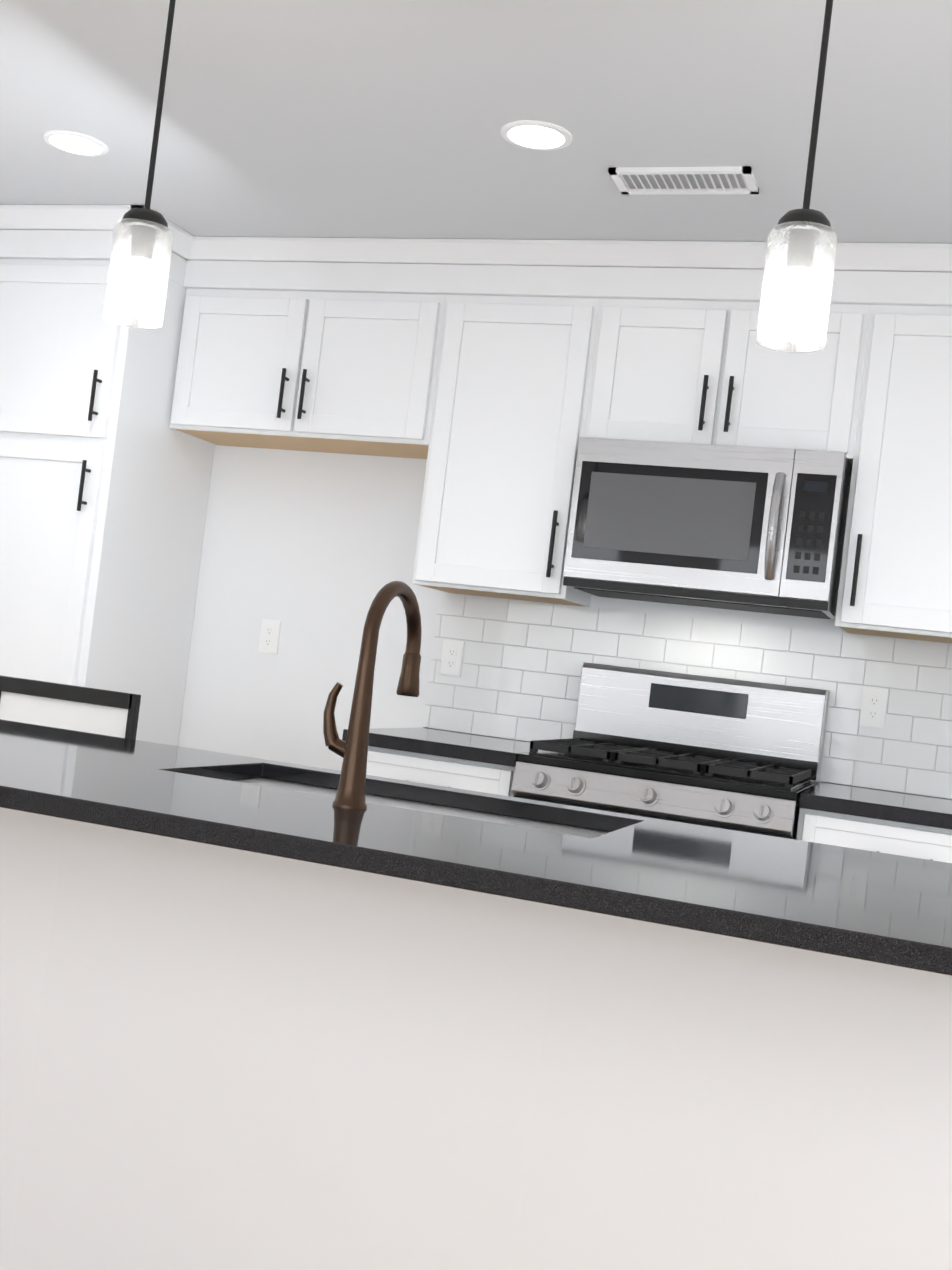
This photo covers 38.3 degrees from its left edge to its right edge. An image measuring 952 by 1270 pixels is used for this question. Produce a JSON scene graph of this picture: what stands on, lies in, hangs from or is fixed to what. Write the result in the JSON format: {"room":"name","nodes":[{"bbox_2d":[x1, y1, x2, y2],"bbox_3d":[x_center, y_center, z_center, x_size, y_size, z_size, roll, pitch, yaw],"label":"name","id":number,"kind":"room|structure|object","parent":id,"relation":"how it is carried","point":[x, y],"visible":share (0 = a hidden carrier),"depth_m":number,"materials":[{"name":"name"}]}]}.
{"room":"kitchen","nodes":[
{"label":"kitchen","id":0,"kind":"room"},
{"bbox_2d":[0,0,951,271],"bbox_3d":[-0.748,-1.601,1.339,9.240,0.480,7.550,6,-1,19],"label":"ceiling","id":1,"kind":"structure","parent":0,"point":[336,118],"depth_m":3.24,"materials":[{"name":"white paint"}]},
{"bbox_2d":[42,130,108,156],"bbox_3d":[-1.101,-1.350,3.773,0.175,0.005,0.175,7,-1,-26],"label":"recessed light","id":2,"kind":"object","parent":1,"relation":"in","point":[77,143],"depth_m":3.76,"materials":[{"name":"white paint"}]},
{"bbox_2d":[103,0,175,328],"bbox_3d":[-0.594,-0.947,2.556,0.116,0.734,0.116,6,-1,19],"label":"pendant light","id":3,"kind":"object","parent":1,"relation":"hanging from","point":[136,287],"visible":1,"depth_m":2.53,"materials":[{"name":"black"}]},
{"bbox_2d":[500,120,571,150],"bbox_3d":[0.146,-1.212,3.333,0.175,0.005,0.175,7,-1,-26],"label":"recessed light","id":4,"kind":"object","parent":1,"relation":"in","point":[534,135],"depth_m":3.32,"materials":[{"name":"white paint"}]},
{"bbox_2d":[608,166,758,194],"bbox_3d":[0.531,-1.160,3.504,0.360,0.012,0.160,6,-1,19],"label":"ceiling vent","id":5,"kind":"object","parent":1,"relation":"in","point":[684,180],"visible":1,"depth_m":3.50,"materials":[{"name":"white metal"}]},
{"bbox_2d":[756,0,837,351],"bbox_3d":[0.536,-0.821,2.158,0.116,0.734,0.116,6,-1,19],"label":"pendant light","id":6,"kind":"object","parent":1,"relation":"hanging from","point":[794,304],"visible":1,"depth_m":2.13,"materials":[{"name":"black"}]},
{"bbox_2d":[178,445,951,799],"bbox_3d":[-0.758,-0.326,1.712,9.240,2.840,0.130,6,-1,19],"label":"wall","id":7,"kind":"structure","parent":0,"point":[314,553],"depth_m":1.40,"materials":[{"name":"white paint"}]},
{"bbox_2d":[168,253,343,453],"bbox_3d":[-0.700,-0.939,4.655,0.535,0.566,0.323,6,-1,19],"label":"upper cabinet","id":8,"kind":"object","parent":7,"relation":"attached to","point":[247,374],"depth_m":4.51,"materials":[{"name":"white paint"}]},
{"bbox_2d":[258,619,280,653],"bbox_3d":[-0.718,0.004,4.772,0.072,0.116,0.010,6,-1,19],"label":"outlet","id":9,"kind":"object","parent":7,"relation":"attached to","point":[270,629],"depth_m":4.77,"materials":[{"name":"white plastic"}]},
{"bbox_2d":[312,257,439,458],"bbox_3d":[-0.320,-0.897,4.521,0.535,0.566,0.323,6,-1,19],"label":"upper cabinet","id":10,"kind":"object","parent":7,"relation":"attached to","point":[378,324],"depth_m":4.36,"materials":[{"name":"white paint"}]},
{"bbox_2d":[440,639,464,676],"bbox_3d":[-0.080,0.075,4.537,0.072,0.116,0.010,6,-1,19],"label":"outlet","id":11,"kind":"object","parent":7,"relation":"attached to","point":[452,652],"depth_m":4.53,"materials":[{"name":"white plastic"}]},
{"bbox_2d":[412,257,595,606],"bbox_3d":[0.139,-0.625,4.346,0.499,1.005,0.323,6,-1,19],"label":"upper cabinet","id":12,"kind":"object","parent":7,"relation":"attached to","point":[492,381],"depth_m":4.20,"materials":[{"name":"white paint"}]},
{"bbox_2d":[576,261,759,445],"bbox_3d":[0.617,-0.811,4.192,0.460,0.530,0.323,6,-1,19],"label":"upper cabinet","id":13,"kind":"object","parent":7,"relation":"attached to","point":[669,353],"depth_m":4.04,"materials":[{"name":"white paint"}]},
{"bbox_2d":[563,437,851,619],"bbox_3d":[0.688,-0.313,4.053,0.758,0.440,0.462,6,-1,19],"label":"microwave","id":14,"kind":"object","parent":13,"relation":"attached to","point":[752,529],"visible":1,"depth_m":3.89,"materials":[{"name":"silver metal"}]},
{"bbox_2d":[423,593,951,798],"bbox_3d":[1.166,0.337,4.101,2.828,0.666,0.008,6,-1,19],"label":"tile backsplash","id":15,"kind":"structure","parent":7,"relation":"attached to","point":[521,670],"depth_m":4.28,"materials":[{"name":"white tile"}]},
{"bbox_2d":[740,261,867,458],"bbox_3d":[0.926,-0.777,4.083,0.459,0.530,0.323,6,-1,19],"label":"upper cabinet","id":16,"kind":"object","parent":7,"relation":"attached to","point":[795,400],"depth_m":3.90,"materials":[{"name":"white paint"}]},
{"bbox_2d":[859,687,888,727],"bbox_3d":[1.187,0.216,4.091,0.072,0.116,0.010,6,-1,19],"label":"outlet","id":17,"kind":"object","parent":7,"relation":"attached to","point":[873,707],"depth_m":4.09,"materials":[{"name":"white plastic"}]},
{"bbox_2d":[835,265,951,643],"bbox_3d":[1.397,-0.486,3.902,0.606,1.005,0.323,6,-1,19],"label":"upper cabinet","id":18,"kind":"object","parent":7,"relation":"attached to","point":[895,581],"depth_m":3.81,"materials":[{"name":"white paint"}]},
{"bbox_3d":[-1.065,1.090,1.288,9.240,0.060,7.550,6,-1,19],"label":"floor","id":19,"kind":"structure","parent":0,"visible":0},
{"bbox_2d":[0,675,140,739],"bbox_3d":[-1.070,0.622,3.818,0.452,0.965,0.451,6,-1,19],"label":"chair","id":20,"kind":"object","parent":19,"relation":"on","point":[80,708],"visible":0.31,"depth_m":3.61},
{"bbox_2d":[0,225,213,745],"bbox_3d":[-1.432,-0.113,4.702,0.698,2.376,0.618,6,-1,19],"label":"tall cabinet","id":21,"kind":"object","parent":19,"relation":"on","point":[103,508],"depth_m":4.41,"materials":[{"name":"white paint"}]},
{"bbox_2d":[366,746,514,796],"bbox_3d":[-0.074,0.793,4.173,0.510,0.874,0.628,6,-1,19],"label":"base cabinet","id":22,"kind":"object","parent":19,"relation":"on","point":[490,778],"depth_m":3.88,"materials":[{"name":"white paint"}]},
{"bbox_2d":[342,728,951,829],"bbox_3d":[1.046,0.456,3.796,2.828,0.038,0.646,6,-1,19],"label":"countertop","id":23,"kind":"structure","parent":22,"relation":"on","point":[884,805],"depth_m":3.82,"materials":[{"name":"stone"}]},
{"bbox_2d":[0,809,951,1269],"bbox_3d":[-0.232,0.751,2.496,2.462,0.855,0.760,6,-1,19],"label":"kitchen island","id":24,"kind":"object","parent":19,"relation":"on","point":[272,1015],"depth_m":2.06,"materials":[{"name":"white paint"}]},
{"bbox_2d":[0,719,951,976],"bbox_3d":[-0.226,0.302,2.377,2.538,0.032,0.980,6,-1,19],"label":"island countertop","id":25,"kind":"structure","parent":24,"relation":"on","point":[892,911],"depth_m":2.01,"materials":[{"name":"black stone"}]},
{"bbox_2d":[323,581,421,808],"bbox_3d":[-0.175,0.096,2.390,0.096,0.388,0.249,6,-1,19],"label":"faucet","id":26,"kind":"object","parent":25,"relation":"on","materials":[{"name":"brown metal"}]},
{"bbox_2d":[212,769,603,832],"bbox_3d":[-0.146,0.433,2.568,0.845,0.227,0.424,6,-1,19],"label":"sink","id":27,"kind":"object","parent":25,"relation":"in","point":[445,804],"depth_m":2.74,"materials":[{"name":"metal"}]},
{"bbox_2d":[511,662,829,839],"bbox_3d":[0.523,0.698,3.902,0.756,1.190,0.741,6,-1,19],"label":"range","id":28,"kind":"object","parent":19,"relation":"on","point":[733,754],"visible":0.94,"depth_m":4.06,"materials":[{"name":"silver metal"}]},
{"bbox_2d":[796,808,951,862],"bbox_3d":[1.175,0.932,3.733,0.616,0.874,0.628,6,-1,19],"label":"base cabinet","id":29,"kind":"object","parent":19,"relation":"on","point":[829,828],"depth_m":3.49,"materials":[{"name":"white paint"}]}
]}

